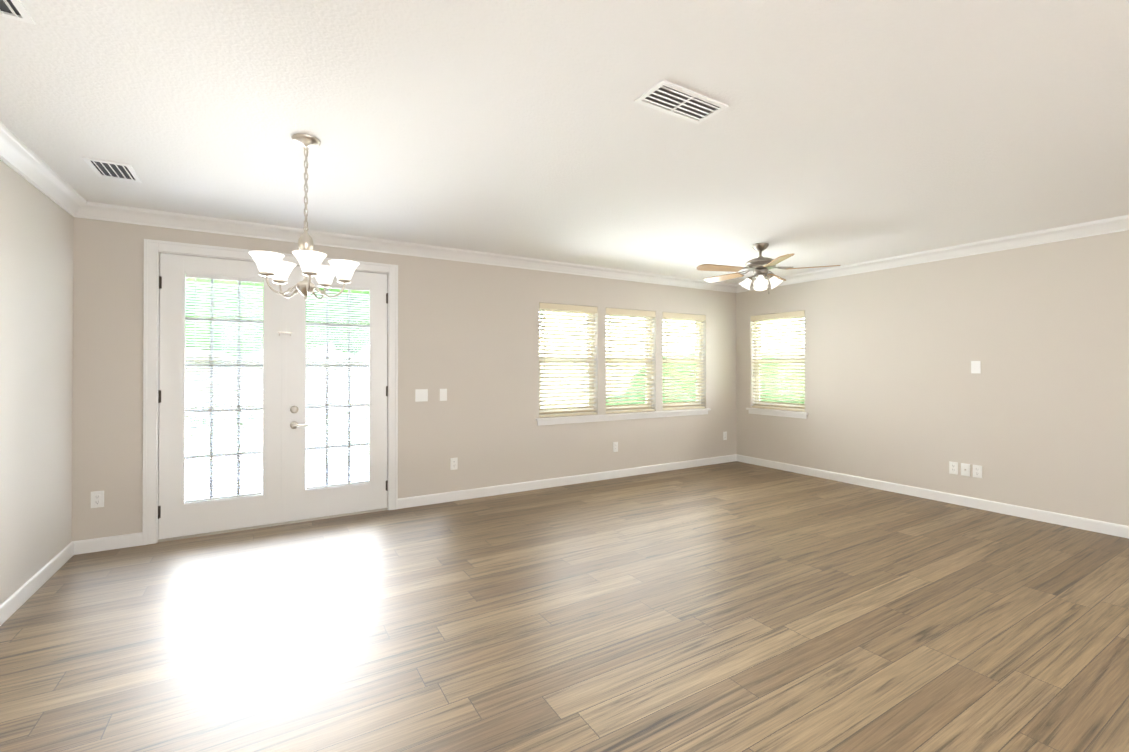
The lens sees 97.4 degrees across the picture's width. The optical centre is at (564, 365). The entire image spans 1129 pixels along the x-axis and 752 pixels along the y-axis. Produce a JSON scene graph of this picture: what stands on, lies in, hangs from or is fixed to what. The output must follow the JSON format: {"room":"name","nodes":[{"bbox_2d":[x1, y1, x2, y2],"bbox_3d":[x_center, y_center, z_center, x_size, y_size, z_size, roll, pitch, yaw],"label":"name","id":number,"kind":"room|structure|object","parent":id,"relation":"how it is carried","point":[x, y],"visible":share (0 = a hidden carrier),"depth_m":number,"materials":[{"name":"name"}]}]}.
{"room":"empty living room","nodes":[
{"label":"empty living room","id":0,"kind":"room"},
{"bbox_2d":[0,160,73,604],"bbox_3d":[-1.338,0.069,-0.168,0.160,2.440,8.320,0,0,-31],"label":"wall","id":1,"kind":"structure","parent":0,"point":[36,312],"depth_m":2.86,"materials":[{"name":"beige paint"}]},
{"bbox_2d":[0,541,75,625],"bbox_3d":[-1.304,1.244,-0.061,0.014,0.092,8.160,0,0,-31],"label":"baseboard","id":2,"kind":"structure","parent":1,"relation":"attached to","point":[20,596],"depth_m":2.85,"materials":[{"name":"white wood"}]},
{"bbox_2d":[0,122,87,217],"bbox_3d":[-1.273,-1.100,-0.029,0.086,0.100,8.160,0,0,-31],"label":"crown molding","id":3,"kind":"structure","parent":1,"relation":"attached to","point":[21,158],"depth_m":2.80,"materials":[{"name":"white wood"}]},
{"bbox_2d":[72,217,735,540],"bbox_3d":[-0.548,0.101,5.250,7.090,2.440,0.160,0,0,-31],"label":"wall","id":4,"kind":"structure","parent":0,"point":[468,336],"depth_m":4.86,"materials":[{"name":"beige paint"}]},
{"bbox_2d":[91,491,103,507],"bbox_3d":[-3.294,0.945,3.499,0.070,0.115,0.008,0,0,-31],"label":"electrical outlet","id":5,"kind":"object","parent":4,"relation":"attached to","point":[97,499],"visible":1,"depth_m":3.50,"materials":[{"name":"white plastic"}]},
{"bbox_2d":[76,532,141,554],"bbox_3d":[-3.230,1.265,3.533,0.350,0.092,0.014,0,0,-31],"label":"baseboard","id":6,"kind":"structure","parent":4,"relation":"attached to","point":[134,539],"depth_m":3.52,"materials":[{"name":"white wood"}]},
{"bbox_2d":[142,239,397,544],"bbox_3d":[-2.304,0.196,4.089,1.803,2.236,0.024,0,0,-31],"label":"door frame","id":7,"kind":"structure","parent":4,"relation":"attached to","point":[152,248],"depth_m":3.66,"materials":[{"name":"white wood"}]},
{"bbox_2d":[157,251,388,542],"bbox_3d":[-2.340,0.228,4.150,1.675,2.172,0.198,0,0,-31],"label":"french door","id":8,"kind":"structure","parent":4,"relation":"in","point":[286,497],"depth_m":4.05,"materials":[{"name":"white"}]},
{"bbox_2d":[86,202,735,292],"bbox_3d":[-0.494,-1.070,5.147,6.570,0.100,0.086,0,0,-31],"label":"crown molding","id":9,"kind":"structure","parent":4,"relation":"attached to","point":[96,211],"depth_m":4.38,"materials":[{"name":"white wood"}]},
{"bbox_2d":[415,389,427,401],"bbox_3d":[-1.343,0.282,4.668,0.116,0.115,0.018,0,0,-31],"label":"double light switch","id":10,"kind":"object","parent":4,"relation":"attached to","point":[421,394],"visible":1,"depth_m":4.67,"materials":[{"name":"white plastic"}]},
{"bbox_2d":[440,389,446,400],"bbox_3d":[-1.163,0.283,4.776,0.070,0.115,0.018,0,0,-31],"label":"light switch","id":11,"kind":"object","parent":4,"relation":"attached to","point":[443,394],"visible":1,"depth_m":4.78,"materials":[{"name":"white plastic"}]},
{"bbox_2d":[450,458,457,469],"bbox_3d":[-1.075,0.958,4.831,0.070,0.115,0.008,0,0,-31],"label":"electrical outlet","id":12,"kind":"object","parent":4,"relation":"attached to","point":[453,463],"visible":1,"depth_m":4.83,"materials":[{"name":"white plastic"}]},
{"bbox_2d":[398,454,735,508],"bbox_3d":[0.424,1.277,5.726,4.565,0.092,0.014,0,0,-31],"label":"baseboard","id":13,"kind":"structure","parent":4,"relation":"attached to","point":[407,502],"depth_m":5.37,"materials":[{"name":"white wood"}]},
{"bbox_2d":[539,303,596,416],"bbox_3d":[0.018,-0.055,5.585,0.761,1.241,0.150,0,0,-31],"label":"window blind","id":14,"kind":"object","parent":4,"relation":"in","point":[589,312],"depth_m":5.56,"materials":[{"name":"beige plastic"}]},
{"bbox_2d":[613,442,617,451],"bbox_3d":[0.601,0.959,5.837,0.070,0.115,0.008,0,0,-31],"label":"electrical outlet","id":15,"kind":"object","parent":4,"relation":"attached to","point":[615,446],"visible":1,"depth_m":5.83,"materials":[{"name":"white plastic"}]},
{"bbox_2d":[536,408,710,425],"bbox_3d":[0.797,0.609,5.987,2.609,0.077,0.124,0,0,-31],"label":"window sill","id":16,"kind":"structure","parent":4,"relation":"attached to","point":[589,418],"depth_m":5.83,"materials":[{"name":"white wood"}]},
{"bbox_2d":[606,308,655,413],"bbox_3d":[0.770,-0.052,6.037,0.761,1.241,0.150,0,0,-31],"label":"window","id":17,"kind":"structure","parent":4,"relation":"in","point":[648,316],"depth_m":6.02,"materials":[{"name":"beige plastic"}]},
{"bbox_2d":[663,312,705,409],"bbox_3d":[1.522,-0.050,6.488,0.761,1.241,0.150,0,0,-31],"label":"window","id":18,"kind":"structure","parent":4,"relation":"in","point":[697,352],"depth_m":6.47,"materials":[{"name":"beige plastic"}]},
{"bbox_2d":[723,431,726,439],"bbox_3d":[2.200,0.965,6.796,0.070,0.115,0.008,0,0,-31],"label":"electrical outlet","id":19,"kind":"object","parent":4,"relation":"attached to","point":[724,435],"visible":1,"depth_m":6.79,"materials":[{"name":"white plastic"}]},
{"bbox_2d":[0,461,1128,751],"bbox_3d":[1.592,1.325,1.676,7.090,0.050,8.480,0,0,-31],"label":"floor","id":20,"kind":"structure","parent":0,"point":[734,607],"depth_m":2.43,"materials":[{"name":"brown wood"}]},
{"bbox_2d":[0,0,1128,283],"bbox_3d":[1.592,-1.200,1.691,7.090,0.120,8.480,0,0,-31],"label":"ceiling","id":21,"kind":"structure","parent":0,"point":[840,132],"depth_m":2.29,"materials":[{"name":"white paint"}]},
{"bbox_2d":[0,0,34,24],"bbox_3d":[-1.774,-1.136,1.431,0.250,0.015,0.360,0,0,-31],"label":"ceiling vent","id":22,"kind":"object","parent":21,"relation":"in","point":[14,9],"visible":1,"depth_m":1.59,"materials":[{"name":"white metal"}]},
{"bbox_2d":[82,157,141,182],"bbox_3d":[-2.612,-1.127,2.876,0.200,0.014,0.300,0,0,-31],"label":"ceiling vent","id":23,"kind":"object","parent":21,"relation":"in","point":[111,169],"visible":1,"depth_m":2.87,"materials":[{"name":"white metal"}]},
{"bbox_2d":[249,134,359,299],"bbox_3d":[-1.291,-0.731,2.483,0.486,0.808,0.473,0,0,-31],"label":"chandelier","id":24,"kind":"object","parent":21,"relation":"hanging from","point":[273,266],"visible":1,"depth_m":2.48,"materials":[{"name":"white glass"}]},
{"bbox_2d":[634,79,728,123],"bbox_3d":[0.507,-1.132,2.148,0.380,0.010,0.180,0,0,-31],"label":"ceiling vent","id":25,"kind":"object","parent":21,"relation":"in","point":[667,97],"visible":1,"depth_m":2.14,"materials":[{"name":"white metal"}]},
{"bbox_2d":[697,243,839,293],"bbox_3d":[1.793,-0.891,4.656,1.251,0.464,1.208,0,0,-31],"label":"fan","id":26,"kind":"object","parent":21,"relation":"hanging from","point":[760,266],"visible":1,"depth_m":4.55,"materials":[{"name":"brown wood"}]},
{"bbox_2d":[736,230,1128,525],"bbox_3d":[4.604,0.090,3.398,0.160,2.440,8.320,0,0,-31],"label":"wall","id":27,"kind":"structure","parent":0,"point":[1034,414],"depth_m":4.61,"materials":[{"name":"beige paint"}]},
{"bbox_2d":[746,408,807,418],"bbox_3d":[2.741,0.612,6.388,0.124,0.077,0.880,0,0,-31],"label":"window sill","id":28,"kind":"structure","parent":27,"relation":"attached to","point":[794,414],"depth_m":6.32,"materials":[{"name":"white wood"}]},
{"bbox_2d":[751,310,804,411],"bbox_3d":[2.786,-0.050,6.419,0.150,1.241,0.786,0,0,-31],"label":"window","id":29,"kind":"structure","parent":27,"relation":"in","point":[757,320],"depth_m":6.40,"materials":[{"name":"beige plastic"}]},
{"bbox_2d":[736,454,1128,538],"bbox_3d":[4.489,1.264,3.415,0.014,0.092,8.160,0,0,-31],"label":"baseboard","id":30,"kind":"structure","parent":27,"relation":"attached to","point":[1098,526],"depth_m":4.67,"materials":[{"name":"white wood"}]},
{"bbox_2d":[736,215,1128,292],"bbox_3d":[4.458,-1.080,3.410,0.086,0.100,8.160,0,0,-31],"label":"crown molding","id":31,"kind":"structure","parent":27,"relation":"attached to","point":[1121,223],"depth_m":4.58,"materials":[{"name":"white wood"}]},
{"bbox_2d":[949,461,957,474],"bbox_3d":[3.705,0.978,4.726,0.008,0.115,0.070,0,0,-31],"label":"electrical outlet","id":32,"kind":"object","parent":27,"relation":"attached to","point":[953,467],"visible":1,"depth_m":4.72,"materials":[{"name":"white plastic"}]},
{"bbox_2d":[961,463,969,476],"bbox_3d":[3.751,0.977,4.644,0.016,0.115,0.070,0,0,-31],"label":"electrical outlet","id":33,"kind":"object","parent":27,"relation":"attached to","point":[965,469],"visible":1,"depth_m":4.64,"materials":[{"name":"white plastic"}]},
{"bbox_2d":[971,361,980,372],"bbox_3d":[3.797,0.017,4.581,0.007,0.115,0.070,0,0,-31],"label":"switch plate","id":34,"kind":"object","parent":27,"relation":"attached to","point":[975,366],"visible":1,"depth_m":4.58,"materials":[{"name":"white plastic"}]},
{"bbox_2d":[973,465,981,477],"bbox_3d":[3.801,0.977,4.568,0.008,0.115,0.070,0,0,-31],"label":"electrical outlet","id":35,"kind":"object","parent":27,"relation":"attached to","point":[977,471],"visible":1,"depth_m":4.56,"materials":[{"name":"white plastic"}]},
{"label":"outside","id":36,"kind":"structure","parent":0,"visible":0},
{"bbox_2d":[185,277,804,502],"bbox_3d":[-0.944,-2.093,11.044,90.000,7.876,100.000,0,0,-31],"label":"garden","id":37,"kind":"object","parent":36,"point":[329,439],"depth_m":10.93,"materials":[{"name":"green"}]}
]}

